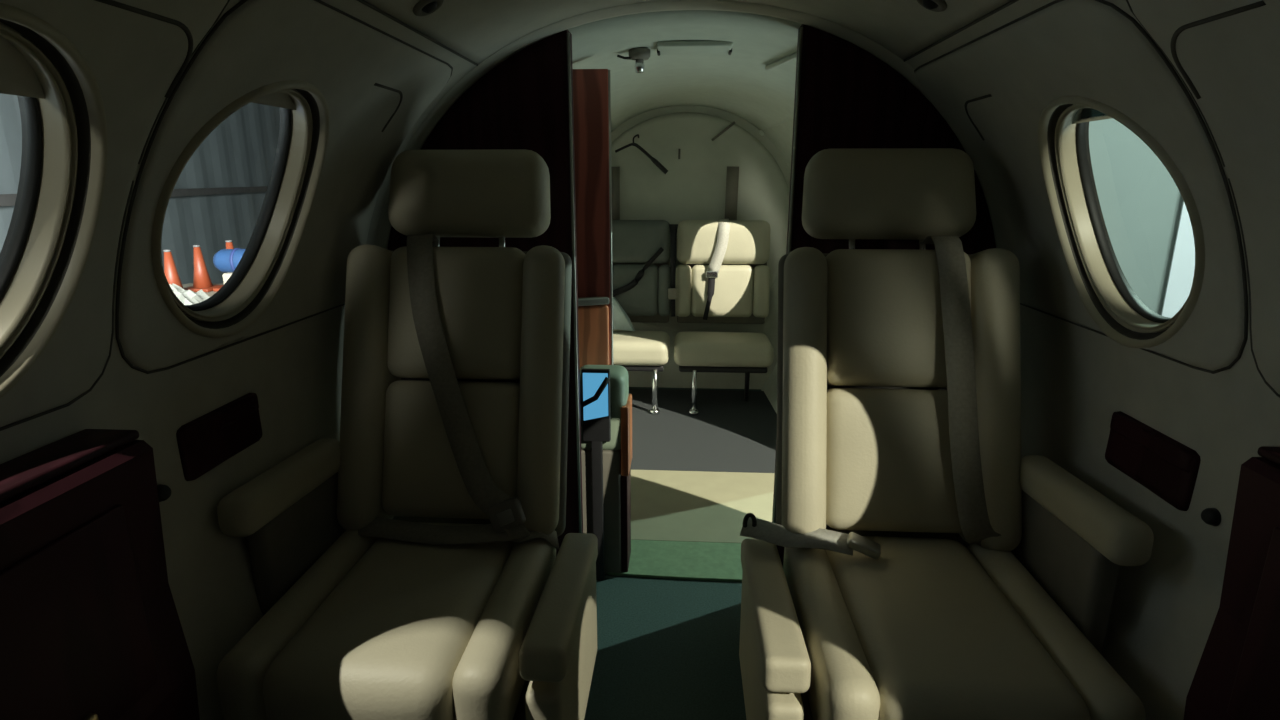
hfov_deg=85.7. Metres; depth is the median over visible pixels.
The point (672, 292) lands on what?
belt
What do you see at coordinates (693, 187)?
trim
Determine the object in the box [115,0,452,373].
trim
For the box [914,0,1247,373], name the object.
trim
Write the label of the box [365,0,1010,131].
ceiling
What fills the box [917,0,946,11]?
ceiling vent
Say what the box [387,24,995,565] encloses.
wall
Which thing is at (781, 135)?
wall
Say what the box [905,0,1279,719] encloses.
wall
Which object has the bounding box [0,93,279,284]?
wall
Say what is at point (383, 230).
trim
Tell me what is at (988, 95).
trim
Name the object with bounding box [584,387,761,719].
floor
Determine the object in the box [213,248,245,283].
roll
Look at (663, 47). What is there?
ceiling panel
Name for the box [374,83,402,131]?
trim
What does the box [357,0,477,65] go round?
trim
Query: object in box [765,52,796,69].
rail
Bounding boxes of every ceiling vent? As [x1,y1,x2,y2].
[413,0,443,15]
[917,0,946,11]
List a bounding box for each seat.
[216,149,597,719]
[611,167,670,414]
[674,166,773,415]
[739,148,1153,719]
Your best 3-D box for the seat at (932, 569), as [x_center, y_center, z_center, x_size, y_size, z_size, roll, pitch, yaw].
[0.468,0.220,1.213,0.565,1.161,0.761,1,15,3]
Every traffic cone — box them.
[163,250,195,292]
[184,245,222,291]
[213,240,233,291]
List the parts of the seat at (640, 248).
frame, leg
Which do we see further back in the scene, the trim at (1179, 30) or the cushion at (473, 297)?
the cushion at (473, 297)
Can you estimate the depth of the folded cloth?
3.44 m
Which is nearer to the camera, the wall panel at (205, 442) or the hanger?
the wall panel at (205, 442)
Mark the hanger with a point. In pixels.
(656, 162)
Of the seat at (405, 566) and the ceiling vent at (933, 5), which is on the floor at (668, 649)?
the seat at (405, 566)
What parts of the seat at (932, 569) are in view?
armrest panel, armrest, seat frame, headrest post, headrest post, armrest panel, armrest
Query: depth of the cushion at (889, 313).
1.30 m
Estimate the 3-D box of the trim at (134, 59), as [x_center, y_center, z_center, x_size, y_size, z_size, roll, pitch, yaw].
[-0.564,-0.109,0.495,0.264,0.479,0.668,1,15,3]
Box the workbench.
[182,283,223,296]
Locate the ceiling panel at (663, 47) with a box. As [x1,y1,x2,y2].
[657,41,732,55]
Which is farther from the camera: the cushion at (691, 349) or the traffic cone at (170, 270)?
the traffic cone at (170, 270)
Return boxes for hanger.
[615,134,667,173]
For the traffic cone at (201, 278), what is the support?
on the workbench
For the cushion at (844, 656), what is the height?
0.150 m
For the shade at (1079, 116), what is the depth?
1.07 m
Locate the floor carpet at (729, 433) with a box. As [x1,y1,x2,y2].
[629,389,776,472]
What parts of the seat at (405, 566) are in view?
armrest, armrest panel, headrest post, headrest post, seat frame, armrest, armrest panel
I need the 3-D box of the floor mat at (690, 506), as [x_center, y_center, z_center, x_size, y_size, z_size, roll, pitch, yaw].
[0.130,0.501,2.417,1.140,0.008,0.538,1,15,3]
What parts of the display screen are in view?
screen glass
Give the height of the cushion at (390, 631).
0.162 m
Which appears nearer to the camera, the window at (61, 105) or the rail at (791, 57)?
the window at (61, 105)
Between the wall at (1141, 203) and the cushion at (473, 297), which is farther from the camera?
the wall at (1141, 203)
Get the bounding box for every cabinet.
[0,429,199,719]
[1183,446,1279,719]
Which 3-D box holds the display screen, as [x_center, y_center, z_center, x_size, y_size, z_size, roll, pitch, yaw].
[-0.116,0.325,1.885,0.079,0.620,0.022,1,15,3]
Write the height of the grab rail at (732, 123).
0.094 m
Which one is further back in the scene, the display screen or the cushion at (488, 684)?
the display screen
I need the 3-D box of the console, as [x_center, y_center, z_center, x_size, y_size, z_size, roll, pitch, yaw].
[-0.123,0.313,1.974,0.194,0.596,0.140,1,15,3]
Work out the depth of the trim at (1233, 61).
0.76 m
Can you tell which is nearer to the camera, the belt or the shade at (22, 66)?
the shade at (22, 66)
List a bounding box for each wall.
[0,0,475,719]
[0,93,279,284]
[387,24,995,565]
[611,106,790,388]
[761,119,792,412]
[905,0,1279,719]
[1089,118,1182,314]
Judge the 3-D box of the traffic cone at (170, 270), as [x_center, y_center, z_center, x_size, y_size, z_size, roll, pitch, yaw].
[-3.952,-0.725,5.816,0.260,0.407,0.260,1,15,3]
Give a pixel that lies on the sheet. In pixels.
(187, 297)
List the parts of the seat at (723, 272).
leg, frame, leg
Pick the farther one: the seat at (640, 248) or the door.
the door
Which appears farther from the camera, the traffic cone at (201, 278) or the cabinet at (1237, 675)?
the traffic cone at (201, 278)
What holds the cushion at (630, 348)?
on the seat at (640, 248)
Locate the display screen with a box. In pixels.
[581,368,610,579]
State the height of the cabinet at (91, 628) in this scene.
0.648 m
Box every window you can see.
[0,3,107,398]
[151,80,329,337]
[1038,96,1204,348]
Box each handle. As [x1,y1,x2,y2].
[157,484,170,501]
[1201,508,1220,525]
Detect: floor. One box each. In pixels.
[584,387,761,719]
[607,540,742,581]
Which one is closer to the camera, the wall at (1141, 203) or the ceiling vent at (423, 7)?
the ceiling vent at (423, 7)
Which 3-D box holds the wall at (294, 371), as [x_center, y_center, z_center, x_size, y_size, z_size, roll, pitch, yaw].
[-0.600,0.363,0.299,0.338,1.407,2.920,1,15,3]
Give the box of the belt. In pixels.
[668,224,677,316]
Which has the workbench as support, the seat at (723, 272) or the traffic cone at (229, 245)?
the traffic cone at (229, 245)
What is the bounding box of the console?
[579,365,631,573]
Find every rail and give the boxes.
[711,121,734,140]
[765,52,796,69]
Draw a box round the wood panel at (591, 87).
[573,69,612,368]
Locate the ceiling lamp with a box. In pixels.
[617,48,649,72]
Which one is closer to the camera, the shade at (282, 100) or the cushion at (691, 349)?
the shade at (282, 100)
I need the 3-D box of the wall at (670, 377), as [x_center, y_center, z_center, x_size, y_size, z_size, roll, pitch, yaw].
[0.229,-0.568,3.601,1.357,1.568,0.030,1,15,3]
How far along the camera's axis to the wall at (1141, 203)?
11.68 m
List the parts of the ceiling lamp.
arm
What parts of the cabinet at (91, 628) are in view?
trim, door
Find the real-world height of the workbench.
1.380 m
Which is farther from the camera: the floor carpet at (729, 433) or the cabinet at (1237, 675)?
the floor carpet at (729, 433)
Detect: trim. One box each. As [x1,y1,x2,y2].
[0,0,229,430]
[0,186,267,205]
[95,0,192,97]
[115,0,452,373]
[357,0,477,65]
[374,0,998,248]
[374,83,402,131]
[611,112,789,330]
[903,0,1018,61]
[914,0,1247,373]
[965,94,991,140]
[1126,0,1279,397]
[1170,0,1265,98]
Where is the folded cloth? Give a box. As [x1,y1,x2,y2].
[613,297,634,330]
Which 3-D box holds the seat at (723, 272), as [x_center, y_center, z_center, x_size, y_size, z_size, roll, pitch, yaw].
[0.406,-0.345,3.353,0.470,1.155,0.428,1,15,3]
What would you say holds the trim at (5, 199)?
attached to the wall at (240, 151)
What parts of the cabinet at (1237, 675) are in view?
door, trim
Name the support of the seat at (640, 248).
on the floor carpet at (729, 433)
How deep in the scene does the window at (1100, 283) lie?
1.18 m
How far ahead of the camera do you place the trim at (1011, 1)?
1.09 m
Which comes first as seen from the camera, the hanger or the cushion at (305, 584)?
the cushion at (305, 584)
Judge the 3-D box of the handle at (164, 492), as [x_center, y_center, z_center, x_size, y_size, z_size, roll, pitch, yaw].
[-0.670,0.187,0.968,0.016,0.026,0.026,1,15,3]
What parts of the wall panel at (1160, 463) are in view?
lid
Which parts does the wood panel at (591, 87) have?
drawer, drawer rail, edge trim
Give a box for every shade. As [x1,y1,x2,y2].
[0,35,44,98]
[252,93,295,109]
[1072,108,1111,123]
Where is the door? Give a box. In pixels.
[1161,201,1194,317]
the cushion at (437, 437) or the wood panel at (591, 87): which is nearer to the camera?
the cushion at (437, 437)
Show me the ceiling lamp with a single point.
(639, 55)
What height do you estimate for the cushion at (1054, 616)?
0.150 m
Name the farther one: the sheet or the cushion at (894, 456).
the sheet
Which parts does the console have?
post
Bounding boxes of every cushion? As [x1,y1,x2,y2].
[216,530,377,719]
[263,522,514,719]
[382,380,519,518]
[387,247,525,379]
[452,538,555,719]
[613,331,669,365]
[674,332,773,366]
[783,547,879,719]
[825,249,970,387]
[825,536,1090,719]
[826,388,962,532]
[967,543,1145,719]
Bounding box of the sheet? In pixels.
[169,284,208,304]
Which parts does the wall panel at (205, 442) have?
lid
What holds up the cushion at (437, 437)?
on the seat at (405, 566)
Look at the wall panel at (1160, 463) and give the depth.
1.05 m
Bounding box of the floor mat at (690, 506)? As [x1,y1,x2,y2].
[631,470,774,542]
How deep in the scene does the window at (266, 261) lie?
1.15 m

